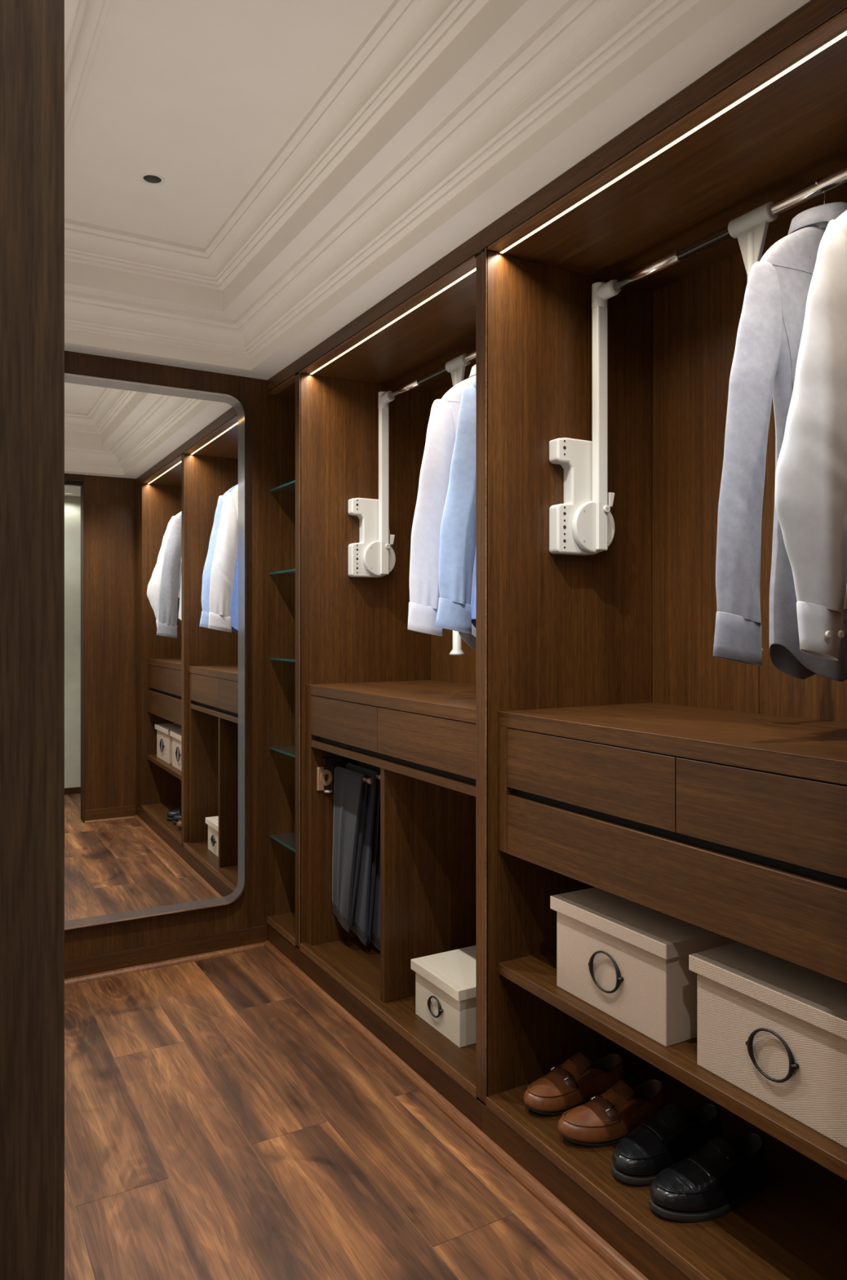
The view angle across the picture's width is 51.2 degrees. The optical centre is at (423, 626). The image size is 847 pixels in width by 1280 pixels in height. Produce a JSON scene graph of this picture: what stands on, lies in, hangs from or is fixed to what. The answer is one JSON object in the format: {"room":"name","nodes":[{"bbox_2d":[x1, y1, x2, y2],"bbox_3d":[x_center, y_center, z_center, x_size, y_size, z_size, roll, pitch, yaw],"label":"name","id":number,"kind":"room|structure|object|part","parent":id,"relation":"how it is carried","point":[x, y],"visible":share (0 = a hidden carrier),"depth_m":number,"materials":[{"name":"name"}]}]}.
{"room":"walk-in closet","nodes":[
{"label":"walk-in closet","id":0,"kind":"room"},
{"bbox_2d":[0,0,64,1279],"bbox_3d":[-0.913,0.147,0.042,1.659,2.305,0.125,0,0,-30],"label":"door frame","id":1,"kind":"structure","parent":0,"point":[32,32],"depth_m":0.40,"materials":[{"name":"brown wood"}]},
{"bbox_2d":[64,0,700,358],"bbox_3d":[-0.461,-1.103,2.043,1.046,0.103,2.680,0,0,-30],"label":"trim","id":2,"kind":"structure","parent":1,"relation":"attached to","point":[584,41],"depth_m":2.13,"materials":[{"name":"paint"}]},
{"bbox_2d":[64,351,295,960],"bbox_3d":[-0.953,0.147,3.467,2.009,2.305,0.080,0,0,-30],"label":"wall","id":3,"kind":"structure","parent":0,"point":[269,890],"depth_m":3.59,"materials":[{"name":"brown wood"}]},
{"bbox_2d":[64,373,246,930],"bbox_3d":[-1.165,0.090,3.262,1.036,1.998,0.062,0,0,-29],"label":"mirror","id":4,"kind":"object","parent":3,"relation":"attached to","point":[155,476],"visible":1,"depth_m":3.31,"materials":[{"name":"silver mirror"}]},
{"bbox_2d":[64,942,265,986],"bbox_3d":[-1.171,1.291,3.278,1.241,0.018,0.018,0,0,-30],"label":"trim","id":5,"kind":"structure","parent":3,"relation":"attached to","point":[134,969],"depth_m":3.37,"materials":[{"name":"brown wood"}]},
{"bbox_2d":[64,924,267,978],"bbox_3d":[-1.176,1.258,3.289,1.244,0.083,0.006,0,0,-30],"label":"baseboard","id":6,"kind":"structure","parent":3,"relation":"attached to","point":[103,962],"depth_m":3.39,"materials":[{"name":"brown wood"}]},
{"bbox_2d":[264,940,648,1279],"bbox_3d":[0.069,1.289,2.353,0.022,0.022,2.859,0,0,-30],"label":"trim","id":7,"kind":"structure","parent":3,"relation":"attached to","point":[615,1260],"depth_m":2.21,"materials":[{"name":"brown wood"}]},
{"bbox_2d":[64,947,624,1279],"bbox_3d":[-0.374,1.330,1.250,3.800,0.060,4.540,0,0,-30],"label":"floor","id":8,"kind":"structure","parent":0,"point":[223,1122],"depth_m":2.15,"materials":[{"name":"brown wood"}]},
{"bbox_2d":[266,360,421,964],"bbox_3d":[-0.313,0.148,3.612,0.575,2.304,0.307,0,0,-30],"label":"shelving","id":9,"kind":"object","parent":8,"relation":"on","point":[281,927],"depth_m":3.50,"materials":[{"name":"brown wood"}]},
{"bbox_3d":[-0.313,0.856,3.612,0.552,0.008,0.300,0,0,-30],"label":"glass shelf","id":10,"kind":"part","parent":9,"relation":"part of","materials":[{"name":"teal glass"}]},
{"bbox_3d":[-0.313,-0.554,3.612,0.552,0.008,0.300,0,0,-30],"label":"glass shelf","id":11,"kind":"part","parent":9,"relation":"part of","materials":[{"name":"teal glass"}]},
{"bbox_3d":[-0.313,0.496,3.612,0.552,0.008,0.300,0,0,-30],"label":"glass shelf","id":12,"kind":"part","parent":9,"relation":"part of","materials":[{"name":"teal glass"}]},
{"bbox_3d":[-0.313,-0.216,3.612,0.552,0.008,0.300,0,0,-30],"label":"glass shelf","id":13,"kind":"part","parent":9,"relation":"part of","materials":[{"name":"teal glass"}]},
{"bbox_3d":[-0.313,0.131,3.612,0.552,0.008,0.300,0,0,-30],"label":"glass shelf","id":14,"kind":"part","parent":9,"relation":"part of","materials":[{"name":"teal glass"}]},
{"bbox_3d":[-0.312,-0.216,3.612,0.549,0.008,0.300,0,0,-30],"label":"pane","id":15,"kind":"part","parent":9,"relation":"part of","materials":[{"name":"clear glass"}]},
{"bbox_3d":[-0.312,0.131,3.612,0.549,0.008,0.300,0,0,-30],"label":"pane","id":16,"kind":"part","parent":9,"relation":"part of","materials":[{"name":"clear glass"}]},
{"bbox_3d":[-0.304,-0.955,3.618,0.534,0.018,0.303,0,0,-30],"label":"panel","id":17,"kind":"part","parent":9,"relation":"part of","materials":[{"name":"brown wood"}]},
{"bbox_2d":[295,231,484,1129],"bbox_3d":[0.078,0.148,2.932,0.576,2.304,1.266,0,0,-30],"label":"wardrobe","id":18,"kind":"object","parent":8,"relation":"on","point":[348,629],"depth_m":3.06,"materials":[{"name":"brown wood"}]},
{"bbox_3d":[-0.273,0.328,3.039,0.020,0.144,0.538,0,0,-30],"label":"drawer","id":19,"kind":"part","parent":18,"relation":"part of","materials":[{"name":"brown wood"}]},
{"bbox_2d":[316,755,380,792],"bbox_3d":[-0.181,0.553,3.232,0.328,0.130,0.310,0,0,-30],"label":"rack","id":20,"kind":"object","parent":18,"relation":"attached to","point":[339,761],"visible":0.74,"depth_m":3.28,"materials":[{"name":"brown metal"}]},
{"bbox_3d":[-0.383,0.566,3.280,0.026,0.088,0.014,0,0,-30],"label":"mount plate","id":21,"kind":"part","parent":20,"relation":"part of","materials":[{"name":"brown metal"}]},
{"bbox_2d":[332,765,368,933],"bbox_3d":[-0.267,0.817,3.204,0.042,0.592,0.249,0,0,-30],"label":"trousers","id":22,"kind":"object","parent":20,"relation":"hanging from","point":[350,791],"visible":1,"depth_m":3.20,"materials":[{"name":"grey fabric"}]},
{"bbox_2d":[346,762,380,946],"bbox_3d":[-0.221,0.830,3.208,0.045,0.637,0.250,0,0,-30],"label":"trousers","id":23,"kind":"object","parent":20,"relation":"hanging from","point":[362,923],"visible":0.58,"depth_m":3.16,"materials":[{"name":"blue fabric"}]},
{"bbox_3d":[-0.229,0.833,3.203,0.018,0.630,0.250,0,0,-30],"label":"leg","id":24,"kind":"part","parent":23,"relation":"part of","materials":[{"name":"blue fabric"}]},
{"bbox_3d":[-0.256,0.535,3.182,0.017,0.017,0.290,0,0,-30],"label":"rod","id":25,"kind":"part","parent":20,"relation":"part of","materials":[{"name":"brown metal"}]},
{"bbox_2d":[357,762,380,950],"bbox_3d":[-0.177,0.841,3.221,0.041,0.660,0.250,0,0,-30],"label":"trousers","id":26,"kind":"object","parent":20,"relation":"hanging from","point":[375,926],"visible":0.26,"depth_m":3.17,"materials":[{"name":"grey fabric"}]},
{"bbox_3d":[-0.169,0.837,3.226,0.022,0.652,0.250,0,0,-30],"label":"leg","id":27,"kind":"part","parent":26,"relation":"part of","materials":[{"name":"grey fabric"}]},
{"bbox_3d":[-0.184,0.845,3.217,0.018,0.653,0.250,0,0,-30],"label":"leg","id":28,"kind":"part","parent":26,"relation":"part of","materials":[{"name":"grey fabric"}]},
{"bbox_3d":[-0.229,0.128,3.457,0.564,2.148,0.050,0,0,-30],"label":"panel","id":29,"kind":"part","parent":18,"relation":"part of","materials":[{"name":"brown wood"}]},
{"bbox_3d":[0.092,0.699,2.925,0.540,0.966,1.191,0,0,-30],"label":"drawer unit","id":30,"kind":"part","parent":18,"relation":"part of","materials":[{"name":"brown wood"}]},
{"bbox_2d":[306,680,475,723],"bbox_3d":[0.092,0.235,2.925,0.539,0.037,1.191,0,0,-30],"label":"countertop","id":31,"kind":"structure","parent":18,"relation":"on","point":[454,694],"depth_m":2.86,"materials":[{"name":"brown wood"}]},
{"bbox_3d":[0.094,-0.955,2.926,0.534,0.018,1.192,0,0,-30],"label":"panel","id":32,"kind":"part","parent":18,"relation":"part of","materials":[{"name":"brown wood"}]},
{"bbox_3d":[-0.127,-0.946,2.799,0.008,0.001,1.184,0,0,-30],"label":"led strip","id":33,"kind":"part","parent":18,"relation":"part of","materials":[{"name":"white plastic"}]},
{"bbox_3d":[-0.127,0.433,2.791,0.025,0.024,1.116,0,0,-30],"label":"rail","id":34,"kind":"part","parent":18,"relation":"part of","materials":[{"name":"brown wood"}]},
{"bbox_2d":[348,350,475,654],"bbox_3d":[0.085,-0.404,2.921,0.182,0.996,1.192,0,0,-30],"label":"lift","id":35,"kind":"object","parent":18,"relation":"hanging from","point":[374,556],"visible":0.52,"depth_m":3.39,"materials":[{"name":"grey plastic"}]},
{"bbox_3d":[-0.154,-0.589,3.406,0.035,0.538,0.026,0,0,-30],"label":"arm","id":36,"kind":"part","parent":35,"relation":"part of","materials":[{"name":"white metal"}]},
{"bbox_3d":[-0.071,-0.876,3.262,0.024,0.024,0.225,0,0,-30],"label":"rail","id":37,"kind":"part","parent":35,"relation":"part of","materials":[{"name":"silver metal"}]},
{"bbox_3d":[0.172,-0.876,2.839,0.026,0.026,0.742,0,0,-30],"label":"hanging rail","id":38,"kind":"part","parent":35,"relation":"part of","materials":[{"name":"silver metal"}]},
{"bbox_3d":[0.112,-0.404,2.936,0.017,0.884,0.017,0,0,-30],"label":"pull rod","id":39,"kind":"part","parent":35,"relation":"part of","materials":[{"name":"white plastic"}]},
{"bbox_3d":[0.209,-0.785,2.775,0.276,0.217,0.028,0,0,-30],"label":"clothes hanger","id":40,"kind":"object","parent":35,"relation":"hanging from","visible":0},
{"bbox_2d":[407,364,475,649],"bbox_3d":[0.178,-0.381,2.755,0.516,0.916,0.132,0,0,-30],"label":"shirt","id":41,"kind":"object","parent":40,"relation":"hanging from","point":[434,477],"visible":0.34,"depth_m":2.65,"materials":[{"name":"white fabric"}]},
{"bbox_3d":[0.287,-0.785,2.640,0.276,0.217,0.028,0,0,-30],"label":"clothes hanger","id":42,"kind":"object","parent":35,"relation":"hanging from","visible":0},
{"bbox_2d":[435,378,475,633],"bbox_3d":[0.254,-0.394,2.623,0.523,0.892,0.138,0,0,-30],"label":"shirt","id":43,"kind":"object","parent":42,"relation":"hanging from","point":[457,551],"visible":0.28,"depth_m":2.50,"materials":[{"name":"fabric"}]},
{"bbox_3d":[0.005,0.328,2.556,0.020,0.144,0.572,0,0,-30],"label":"drawer","id":44,"kind":"part","parent":18,"relation":"part of","materials":[{"name":"brown wood"}]},
{"bbox_2d":[410,945,475,1047],"bbox_3d":[0.157,1.099,2.654,0.303,0.166,0.274,0,0,-30],"label":"storage box","id":45,"kind":"object","parent":18,"relation":"on","point":[446,981],"visible":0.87,"depth_m":2.57,"materials":[{"name":"grey"}]},
{"bbox_3d":[0.032,1.111,2.581,0.010,0.061,0.067,0,0,-34],"label":"ring handle","id":46,"kind":"part","parent":45,"relation":"part of","materials":[{"name":"grey metal"}]},
{"bbox_3d":[0.159,1.031,2.654,0.300,0.030,0.274,0,0,-30],"label":"lid","id":47,"kind":"part","parent":45,"relation":"part of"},
{"bbox_3d":[0.385,0.128,2.392,0.564,2.148,0.024,0,0,-30],"label":"panel","id":48,"kind":"part","parent":18,"relation":"part of","materials":[{"name":"brown wood"}]},
{"bbox_2d":[481,0,846,1279],"bbox_3d":[0.721,0.148,1.817,0.576,2.304,1.308,0,0,-30],"label":"wardrobe","id":49,"kind":"object","parent":8,"relation":"on","point":[558,630],"depth_m":2.11,"materials":[{"name":"brown wood"}]},
{"bbox_3d":[0.397,0.128,2.371,0.564,2.148,0.024,0,0,-30],"label":"panel","id":50,"kind":"part","parent":49,"relation":"part of","materials":[{"name":"brown wood"}]},
{"bbox_2d":[523,1051,625,1115],"bbox_3d":[0.376,1.127,2.210,0.299,0.110,0.104,0,0,-27],"label":"loafer","id":51,"kind":"object","parent":49,"relation":"on","point":[571,1084],"visible":0.94,"depth_m":2.18,"materials":[{"name":"brown leather"}]},
{"bbox_3d":[0.357,0.327,1.965,0.020,0.146,0.563,0,0,-30],"label":"drawer","id":52,"kind":"part","parent":49,"relation":"part of","materials":[{"name":"brown wood"}]},
{"bbox_2d":[557,1079,666,1146],"bbox_3d":[0.449,1.127,2.072,0.299,0.110,0.103,0,0,-25],"label":"loafer","id":53,"kind":"object","parent":49,"relation":"on","point":[604,1120],"visible":0.97,"depth_m":2.04,"materials":[{"name":"brown leather"}]},
{"bbox_2d":[550,887,737,1046],"bbox_3d":[0.539,0.745,2.016,0.343,0.213,0.374,0,0,-30],"label":"storage box","id":54,"kind":"object","parent":49,"relation":"on","point":[627,959],"visible":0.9,"depth_m":1.89,"materials":[{"name":"grey"}]},
{"bbox_3d":[0.397,0.756,1.934,0.010,0.089,0.096,0,0,-33],"label":"ring handle","id":55,"kind":"part","parent":54,"relation":"part of","materials":[{"name":"grey metal"}]},
{"bbox_3d":[0.541,0.653,2.017,0.340,0.031,0.374,0,0,-30],"label":"lid","id":56,"kind":"part","parent":54,"relation":"part of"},
{"bbox_2d":[611,1102,722,1185],"bbox_3d":[0.535,1.124,1.960,0.302,0.117,0.108,0,0,-32],"label":"loafer","id":57,"kind":"object","parent":49,"relation":"on","point":[672,1134],"visible":0.93,"depth_m":1.92,"materials":[{"name":"black leather"}]},
{"bbox_3d":[0.690,-0.955,1.893,0.534,0.018,1.096,0,0,-30],"label":"panel","id":58,"kind":"part","parent":49,"relation":"part of","materials":[{"name":"brown wood"}]},
{"bbox_3d":[0.691,0.390,1.894,0.530,0.352,1.095,0,0,-30],"label":"drawer unit","id":59,"kind":"part","parent":49,"relation":"part of","materials":[{"name":"brown wood"}]},
{"bbox_2d":[498,702,846,785],"bbox_3d":[0.692,0.234,1.894,0.529,0.037,1.095,0,0,-30],"label":"countertop","id":60,"kind":"structure","parent":49,"relation":"on","point":[824,739],"depth_m":1.83,"materials":[{"name":"brown wood"}]},
{"bbox_2d":[498,949,846,1180],"bbox_3d":[0.692,0.865,1.894,0.529,0.028,1.095,0,0,-30],"label":"shelf","id":61,"kind":"object","parent":49,"relation":"attached to","point":[535,971],"depth_m":1.75,"materials":[{"name":"brown wood"}]},
{"bbox_3d":[0.469,-0.946,1.765,0.008,0.001,1.088,0,0,-30],"label":"led strip","id":62,"kind":"part","parent":49,"relation":"part of","materials":[{"name":"white plastic"}]},
{"bbox_3d":[0.471,0.493,1.767,0.020,0.146,1.019,0,0,-30],"label":"drawer","id":63,"kind":"part","parent":49,"relation":"part of","materials":[{"name":"brown wood"}]},
{"bbox_2d":[549,167,846,652],"bbox_3d":[0.680,-0.423,1.887,0.182,0.957,1.096,0,0,-30],"label":"lift","id":64,"kind":"object","parent":49,"relation":"hanging from","point":[584,525],"visible":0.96,"depth_m":2.31,"materials":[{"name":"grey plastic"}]},
{"bbox_3d":[0.466,-0.589,2.330,0.035,0.538,0.026,0,0,-30],"label":"arm","id":65,"kind":"part","parent":64,"relation":"part of","materials":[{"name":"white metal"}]},
{"bbox_3d":[0.548,-0.876,2.187,0.024,0.024,0.225,0,0,-30],"label":"rail","id":66,"kind":"part","parent":64,"relation":"part of","materials":[{"name":"silver metal"}]},
{"bbox_3d":[0.707,-0.404,1.903,0.017,0.884,0.017,0,0,-30],"label":"pull rod","id":67,"kind":"part","parent":64,"relation":"part of","materials":[{"name":"white plastic"}]},
{"bbox_3d":[0.768,-0.876,1.805,0.026,0.026,0.646,0,0,-30],"label":"hanging rail","id":68,"kind":"part","parent":64,"relation":"part of","materials":[{"name":"silver metal"}]},
{"bbox_2d":[815,177,826,204],"bbox_3d":[0.793,-0.785,1.761,0.276,0.217,0.028,0,0,-30],"label":"clothes hanger","id":69,"kind":"object","parent":64,"relation":"hanging from","point":[820,179],"visible":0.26,"depth_m":1.76,"materials":[{"name":"silver wood"}]},
{"bbox_3d":[0.865,-0.785,1.635,0.276,0.217,0.028,0,0,-30],"label":"clothes hanger","id":70,"kind":"object","parent":64,"relation":"hanging from","visible":0},
{"bbox_2d":[774,210,846,660],"bbox_3d":[0.818,-0.389,1.607,0.556,0.899,0.137,0,0,-30],"label":"shirt","id":71,"kind":"object","parent":70,"relation":"hanging from","point":[811,493],"visible":1,"depth_m":1.49,"materials":[{"name":"white fabric"}]},
{"bbox_2d":[648,1132,768,1222],"bbox_3d":[0.600,1.124,1.827,0.302,0.117,0.108,0,0,-22],"label":"loafer","id":72,"kind":"object","parent":49,"relation":"on","point":[713,1180],"visible":1,"depth_m":1.79,"materials":[{"name":"black leather"}]},
{"bbox_3d":[0.612,0.327,1.522,0.020,0.146,0.454,0,0,-30],"label":"drawer","id":73,"kind":"part","parent":49,"relation":"part of","materials":[{"name":"brown wood"}]},
{"bbox_2d":[688,942,846,1147],"bbox_3d":[0.755,0.745,1.641,0.343,0.213,0.374,0,0,-30],"label":"storage box","id":74,"kind":"object","parent":49,"relation":"on","point":[774,1028],"visible":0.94,"depth_m":1.57,"materials":[{"name":"grey fabric"}]},
{"bbox_3d":[0.757,0.653,1.642,0.340,0.031,0.374,0,0,-30],"label":"lid","id":75,"kind":"part","parent":74,"relation":"part of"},
{"bbox_3d":[0.613,0.756,1.559,0.010,0.089,0.096,0,0,-33],"label":"ring handle","id":76,"kind":"part","parent":74,"relation":"part of","materials":[{"name":"grey metal"}]},
{"bbox_2d":[713,202,846,681],"bbox_3d":[0.763,-0.366,1.737,0.532,0.947,0.119,0,0,-38],"label":"shirt","id":77,"kind":"object","parent":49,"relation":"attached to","point":[771,324],"visible":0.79,"depth_m":1.64,"materials":[{"name":"fabric"}]},
{"bbox_2d":[64,0,811,380],"bbox_3d":[-0.187,-1.168,2.137,1.849,0.326,3.090,0,0,-30],"label":"ceiling","id":78,"kind":"structure","parent":0,"point":[202,96],"depth_m":2.17,"materials":[{"name":"paint"}]},
{"bbox_2d":[139,173,164,186],"bbox_3d":[-0.807,-1.355,2.628,0.072,0.052,0.072,0,0,-30],"label":"recessed light","id":79,"kind":"object","parent":78,"relation":"in","point":[154,179],"visible":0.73,"depth_m":2.65,"materials":[{"name":"white"}]},
{"bbox_2d":[64,0,488,290],"bbox_3d":[-0.461,-1.282,2.043,0.718,0.099,2.352,0,0,-30],"label":"trim","id":80,"kind":"structure","parent":78,"relation":"attached to","point":[410,35],"depth_m":2.30,"materials":[{"name":"paint"}]},
{"bbox_2d":[426,286,653,702],"bbox_3d":[0.615,0.147,2.659,0.078,2.305,2.885,0,0,-30],"label":"wall","id":81,"kind":"structure","parent":0,"point":[630,286],"depth_m":2.52,"materials":[{"name":"brown wood"}]}
]}

